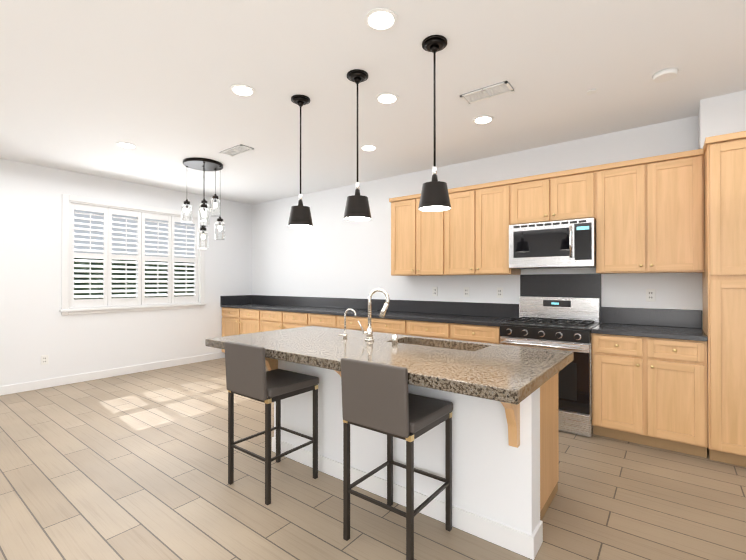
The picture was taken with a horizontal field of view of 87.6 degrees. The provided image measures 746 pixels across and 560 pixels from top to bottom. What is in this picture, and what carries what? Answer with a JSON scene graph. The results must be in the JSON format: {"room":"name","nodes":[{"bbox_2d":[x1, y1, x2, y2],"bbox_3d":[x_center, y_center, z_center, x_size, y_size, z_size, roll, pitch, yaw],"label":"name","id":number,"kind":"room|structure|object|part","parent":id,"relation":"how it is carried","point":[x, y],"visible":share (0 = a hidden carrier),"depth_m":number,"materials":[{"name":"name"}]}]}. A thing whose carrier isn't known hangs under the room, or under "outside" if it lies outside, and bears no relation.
{"room":"kitchen","nodes":[
{"label":"kitchen","id":0,"kind":"room"},
{"bbox_2d":[0,158,251,385],"bbox_3d":[-4.731,-0.039,4.062,0.150,2.740,8.300,0,0,37],"label":"wall","id":1,"kind":"structure","parent":0,"point":[35,325],"depth_m":5.06,"materials":[{"name":"white paint"}]},
{"bbox_2d":[41,355,47,364],"bbox_3d":[-4.055,0.987,4.806,0.008,0.115,0.072,0,0,37],"label":"electrical outlet","id":2,"kind":"object","parent":1,"relation":"attached to","point":[44,359],"visible":1,"depth_m":4.80,"materials":[{"name":"white plastic"}]},
{"bbox_2d":[0,352,219,395],"bbox_3d":[-4.861,1.277,3.752,0.013,0.105,7.360,0,0,37],"label":"baseboard","id":3,"kind":"structure","parent":1,"relation":"attached to","point":[32,385],"depth_m":5.26,"materials":[{"name":"white"}]},
{"bbox_2d":[59,194,205,314],"bbox_3d":[-3.423,-0.321,5.732,0.195,1.540,1.940,0,0,37],"label":"window shutters","id":4,"kind":"object","parent":1,"relation":"attached to","point":[70,305],"visible":0.96,"depth_m":5.55,"materials":[{"name":"white wood"}]},
{"bbox_2d":[220,295,251,305],"bbox_3d":[-2.427,0.352,6.918,0.021,0.154,0.610,0,0,37],"label":"backsplash","id":5,"kind":"structure","parent":1,"relation":"attached to","point":[224,300],"depth_m":6.86,"materials":[{"name":"black stone"}]},
{"bbox_2d":[74,210,193,257],"bbox_3d":[-8.294,-1.243,9.322,0.200,5.400,14.000,0,0,37],"label":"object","id":6,"kind":"object","parent":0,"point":[122,235],"depth_m":10.96,"materials":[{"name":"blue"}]},
{"bbox_2d":[0,358,745,559],"bbox_3d":[-1.181,1.377,1.331,9.100,0.120,8.300,0,0,37],"label":"floor","id":7,"kind":"structure","parent":0,"point":[132,466],"depth_m":2.39,"materials":[{"name":"brown wood"}]},
{"bbox_2d":[220,306,263,352],"bbox_3d":[-1.968,0.903,6.586,1.150,0.880,0.618,0,0,37],"label":"base cabinet","id":8,"kind":"object","parent":7,"relation":"on","point":[234,322],"depth_m":6.34,"materials":[{"name":"brown wood"}]},
{"bbox_2d":[224,341,318,504],"bbox_3d":[-0.664,0.859,2.557,0.426,0.929,0.456,0,0,37],"label":"stool","id":9,"kind":"object","parent":7,"relation":"on","point":[248,375],"visible":1,"depth_m":2.44,"materials":[{"name":"grey leather"}]},
{"bbox_3d":[-0.664,0.552,2.558,0.426,0.315,0.456,0,0,38],"label":"seat","id":10,"kind":"part","parent":9,"relation":"part of","materials":[{"name":"grey leather"}]},
{"bbox_3d":[-0.655,1.011,2.568,0.412,0.625,0.412,0,0,38],"label":"frame","id":11,"kind":"part","parent":9,"relation":"part of","materials":[{"name":"grey metal"}]},
{"bbox_2d":[264,310,311,331],"bbox_3d":[-1.144,0.900,5.953,1.224,0.880,0.618,0,0,37],"label":"base cabinet","id":12,"kind":"object","parent":7,"relation":"on","point":[273,319],"depth_m":5.69,"materials":[{"name":"brown wood"}]},
{"bbox_2d":[312,314,371,330],"bbox_3d":[-0.290,0.897,5.298,1.225,0.880,0.618,0,0,37],"label":"base cabinet","id":13,"kind":"object","parent":7,"relation":"on","point":[322,320],"depth_m":5.04,"materials":[{"name":"brown wood"}]},
{"bbox_2d":[341,358,452,559],"bbox_3d":[0.124,0.856,2.012,0.421,0.929,0.456,0,0,37],"label":"stool","id":14,"kind":"object","parent":7,"relation":"on","point":[377,397],"visible":1,"depth_m":1.87,"materials":[{"name":"grey leather"}]},
{"bbox_3d":[0.124,0.549,2.013,0.421,0.315,0.456,0,0,38],"label":"seat","id":15,"kind":"part","parent":14,"relation":"part of","materials":[{"name":"grey leather"}]},
{"bbox_2d":[265,360,558,559],"bbox_3d":[0.134,0.901,2.619,1.944,0.845,0.980,0,0,37],"label":"kitchen island","id":16,"kind":"object","parent":7,"relation":"on","point":[505,457],"depth_m":2.10,"materials":[{"name":"paint"}]},
{"bbox_2d":[205,326,572,403],"bbox_3d":[-0.014,0.450,2.561,2.220,0.054,1.056,0,0,37],"label":"island countertop","id":17,"kind":"structure","parent":16,"relation":"on","point":[506,374],"depth_m":2.17,"materials":[{"name":"beige stone"}]},
{"bbox_2d":[339,288,397,344],"bbox_3d":[-0.034,0.240,2.733,0.517,0.368,0.130,0,0,38],"label":"faucet","id":18,"kind":"object","parent":17,"relation":"on","point":[369,338],"depth_m":2.71,"materials":[{"name":"silver metal"}]},
{"bbox_2d":[372,318,455,339],"bbox_3d":[0.565,0.894,4.643,1.224,0.880,0.618,0,0,37],"label":"base cabinet","id":19,"kind":"object","parent":7,"relation":"on","point":[444,330],"depth_m":4.33,"materials":[{"name":"brown wood"}]},
{"bbox_2d":[232,302,514,325],"bbox_3d":[-0.507,0.440,5.459,4.843,0.035,0.632,0,0,37],"label":"countertop","id":20,"kind":"structure","parent":19,"relation":"on","point":[460,319],"depth_m":4.73,"materials":[{"name":"black stone"}]},
{"bbox_2d":[456,326,500,343],"bbox_3d":[1.175,0.891,4.174,0.612,0.880,0.618,0,0,37],"label":"base cabinet","id":21,"kind":"object","parent":7,"relation":"on","point":[485,334],"depth_m":3.88,"materials":[{"name":"brown wood"}]},
{"bbox_2d":[500,296,599,436],"bbox_3d":[1.685,0.752,3.707,0.758,1.155,0.709,0,0,37],"label":"range","id":22,"kind":"object","parent":7,"relation":"on","point":[563,323],"visible":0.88,"depth_m":3.42,"materials":[{"name":"silver metal"}]},
{"bbox_2d":[591,330,707,457],"bbox_3d":[2.321,0.887,3.295,0.745,0.880,0.618,0,0,37],"label":"base cabinet","id":23,"kind":"object","parent":7,"relation":"on","point":[649,378],"depth_m":3.03,"materials":[{"name":"brown wood"}]},
{"bbox_2d":[592,322,707,341],"bbox_3d":[2.317,0.430,3.291,0.745,0.035,0.632,0,0,37],"label":"countertop","id":24,"kind":"structure","parent":23,"relation":"on","point":[685,333],"depth_m":3.15,"materials":[{"name":"black stone"}]},
{"bbox_2d":[702,131,745,466],"bbox_3d":[2.972,0.147,2.768,0.952,2.355,0.668,0,0,37],"label":"pantry","id":25,"kind":"object","parent":7,"relation":"on","point":[724,297],"visible":0.98,"depth_m":2.76,"materials":[{"name":"brown wood"}]},
{"bbox_2d":[0,0,745,204],"bbox_3d":[-1.181,-1.483,1.345,9.100,0.120,8.300,0,0,37],"label":"ceiling","id":26,"kind":"structure","parent":0,"point":[86,86],"depth_m":2.76,"materials":[{"name":"white paint"}]},
{"bbox_2d":[116,142,136,148],"bbox_3d":[-2.573,-1.404,4.064,0.184,0.008,0.184,0,0,37],"label":"recessed light","id":27,"kind":"object","parent":26,"relation":"in","point":[126,145],"visible":1,"depth_m":4.05,"materials":[{"name":"white plastic"}]},
{"bbox_2d":[181,158,224,248],"bbox_3d":[-2.046,-0.893,4.691,0.451,1.024,0.450,0,0,37],"label":"chandelier","id":28,"kind":"object","parent":26,"relation":"hanging from","point":[203,164],"visible":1,"depth_m":4.67,"materials":[{"name":"clear glass"}]},
{"bbox_2d":[219,144,253,156],"bbox_3d":[-1.481,-1.402,4.222,0.400,0.012,0.160,0,0,37],"label":"ceiling vent","id":29,"kind":"object","parent":26,"relation":"in","point":[236,150],"visible":1,"depth_m":4.20,"materials":[{"name":"grey metal"}]},
{"bbox_2d":[229,84,254,96],"bbox_3d":[-0.972,-1.410,2.898,0.184,0.008,0.184,0,0,37],"label":"recessed light","id":30,"kind":"object","parent":26,"relation":"in","point":[243,90],"visible":1,"depth_m":2.89,"materials":[{"name":"white plastic"}]},
{"bbox_2d":[288,95,312,227],"bbox_3d":[-0.565,-0.916,3.038,0.194,0.994,0.194,0,0,37],"label":"pendant light","id":31,"kind":"object","parent":26,"relation":"hanging from","point":[300,216],"visible":1,"depth_m":2.99,"materials":[{"name":"black metal"}]},
{"bbox_2d":[343,69,370,220],"bbox_3d":[-0.107,-0.918,2.686,0.194,0.994,0.194,0,0,37],"label":"pendant light","id":32,"kind":"object","parent":26,"relation":"hanging from","point":[357,207],"visible":1,"depth_m":2.64,"materials":[{"name":"black metal"}]},
{"bbox_2d":[360,145,376,150],"bbox_3d":[-0.044,-1.404,4.140,0.184,0.008,0.184,0,0,37],"label":"recessed light","id":33,"kind":"object","parent":26,"relation":"in","point":[368,147],"visible":1,"depth_m":4.12,"materials":[{"name":"white plastic"}]},
{"bbox_2d":[364,8,397,30],"bbox_3d":[0.044,-1.414,2.119,0.184,0.008,0.184,0,0,37],"label":"recessed light","id":34,"kind":"object","parent":26,"relation":"in","point":[380,19],"visible":1,"depth_m":2.11,"materials":[{"name":"white plastic"}]},
{"bbox_2d":[375,93,398,103],"bbox_3d":[0.110,-1.409,3.026,0.184,0.008,0.184,0,0,37],"label":"recessed light","id":35,"kind":"object","parent":26,"relation":"in","point":[386,98],"visible":1,"depth_m":3.01,"materials":[{"name":"white plastic"}]},
{"bbox_2d":[418,35,450,211],"bbox_3d":[0.367,-0.920,2.322,0.194,0.994,0.194,0,0,37],"label":"pendant light","id":36,"kind":"object","parent":26,"relation":"hanging from","point":[434,196],"visible":0.98,"depth_m":2.29,"materials":[{"name":"black metal"}]},
{"bbox_2d":[472,115,493,123],"bbox_3d":[0.970,-1.407,3.425,0.184,0.008,0.184,0,0,37],"label":"recessed light","id":37,"kind":"object","parent":26,"relation":"in","point":[484,119],"visible":1,"depth_m":3.41,"materials":[{"name":"white plastic"}]},
{"bbox_2d":[460,81,513,103],"bbox_3d":[0.857,-1.409,2.932,0.360,0.012,0.160,0,0,37],"label":"ceiling vent","id":38,"kind":"object","parent":26,"relation":"in","point":[494,90],"visible":0.98,"depth_m":2.92,"materials":[{"name":"grey metal"}]},
{"bbox_2d":[587,89,595,94],"bbox_3d":[1.637,-1.409,2.914,0.064,0.012,0.064,0,0,37],"label":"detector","id":39,"kind":"object","parent":26,"relation":"attached to","point":[591,91],"visible":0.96,"depth_m":2.90,"materials":[{"name":"white plastic"}]},
{"bbox_2d":[652,68,677,82],"bbox_3d":[2.004,-1.401,2.670,0.144,0.030,0.144,0,0,37],"label":"smoke detector","id":40,"kind":"object","parent":26,"relation":"attached to","point":[664,75],"visible":1,"depth_m":2.65,"materials":[{"name":"white plastic"}]},
{"bbox_2d":[252,116,702,328],"bbox_3d":[1.359,-0.037,4.525,8.950,2.740,0.150,0,0,37],"label":"wall","id":41,"kind":"structure","parent":0,"point":[331,253],"depth_m":5.10,"materials":[{"name":"white paint"}]},
{"bbox_2d":[389,189,448,275],"bbox_3d":[0.644,-0.538,4.759,0.815,0.965,0.348,0,0,37],"label":"upper cabinet","id":42,"kind":"object","parent":41,"relation":"attached to","point":[419,239],"depth_m":4.64,"materials":[{"name":"brown wood"}]},
{"bbox_2d":[432,287,437,295],"bbox_3d":[0.775,0.145,4.871,0.072,0.116,0.008,0,0,37],"label":"electrical outlet","id":43,"kind":"object","parent":41,"relation":"attached to","point":[434,291],"visible":1,"depth_m":4.87,"materials":[{"name":"white plastic"}]},
{"bbox_2d":[464,287,468,296],"bbox_3d":[1.108,0.144,4.616,0.072,0.116,0.008,0,0,37],"label":"electrical outlet","id":44,"kind":"object","parent":41,"relation":"attached to","point":[466,291],"visible":1,"depth_m":4.61,"materials":[{"name":"white plastic"}]},
{"bbox_2d":[252,274,702,329],"bbox_3d":[0.278,0.184,5.242,6.354,0.475,0.021,0,0,37],"label":"backsplash","id":45,"kind":"structure","parent":41,"relation":"attached to","point":[535,285],"depth_m":4.13,"materials":[{"name":"black stone"}]},
{"bbox_2d":[449,179,520,274],"bbox_3d":[1.179,-0.540,4.349,0.814,0.965,0.348,0,0,37],"label":"upper cabinet","id":46,"kind":"object","parent":41,"relation":"attached to","point":[480,215],"depth_m":4.15,"materials":[{"name":"brown wood"}]},
{"bbox_2d":[497,287,502,297],"bbox_3d":[1.425,0.142,4.372,0.072,0.116,0.008,0,0,37],"label":"electrical outlet","id":47,"kind":"object","parent":41,"relation":"attached to","point":[499,292],"visible":1,"depth_m":4.37,"materials":[{"name":"white plastic"}]},
{"bbox_2d":[509,165,596,224],"bbox_3d":[1.804,-0.790,3.870,0.763,0.470,0.348,0,0,37],"label":"upper cabinet","id":48,"kind":"object","parent":41,"relation":"attached to","point":[571,194],"depth_m":3.70,"materials":[{"name":"brown wood"}]},
{"bbox_2d":[509,218,595,268],"bbox_3d":[1.774,-0.336,3.828,0.754,0.432,0.446,0,0,37],"label":"microwave","id":49,"kind":"object","parent":48,"relation":"attached to","point":[558,244],"visible":1,"depth_m":3.66,"materials":[{"name":"silver metal"}]},
{"bbox_2d":[596,149,704,273],"bbox_3d":[2.403,-0.544,3.409,0.747,0.965,0.348,0,0,37],"label":"upper cabinet","id":50,"kind":"object","parent":41,"relation":"attached to","point":[647,213],"depth_m":3.25,"materials":[{"name":"brown wood"}]},
{"bbox_2d":[646,289,655,301],"bbox_3d":[2.520,0.138,3.532,0.072,0.116,0.008,0,0,37],"label":"electrical outlet","id":51,"kind":"object","parent":41,"relation":"attached to","point":[650,295],"visible":1,"depth_m":3.53,"materials":[{"name":"white plastic"}]},
{"bbox_2d":[698,90,745,148],"bbox_3d":[3.658,-1.227,2.446,2.465,0.380,0.360,0,0,37],"label":"soffit","id":52,"kind":"structure","parent":41,"relation":"attached to","point":[722,114],"depth_m":2.98,"materials":[{"name":"white paint"}]},
{"label":"outside","id":53,"kind":"structure","parent":0,"visible":0},
{"bbox_3d":[-9.071,1.485,9.906,13.840,0.150,20.000,0,0,37],"label":"ground","id":54,"kind":"structure","parent":53,"visible":0},
{"bbox_2d":[74,258,193,299],"bbox_3d":[-5.993,0.473,7.549,0.200,1.950,10.000,0,0,37],"label":"hedge","id":55,"kind":"object","parent":54,"relation":"on","point":[114,264],"depth_m":8.37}
]}

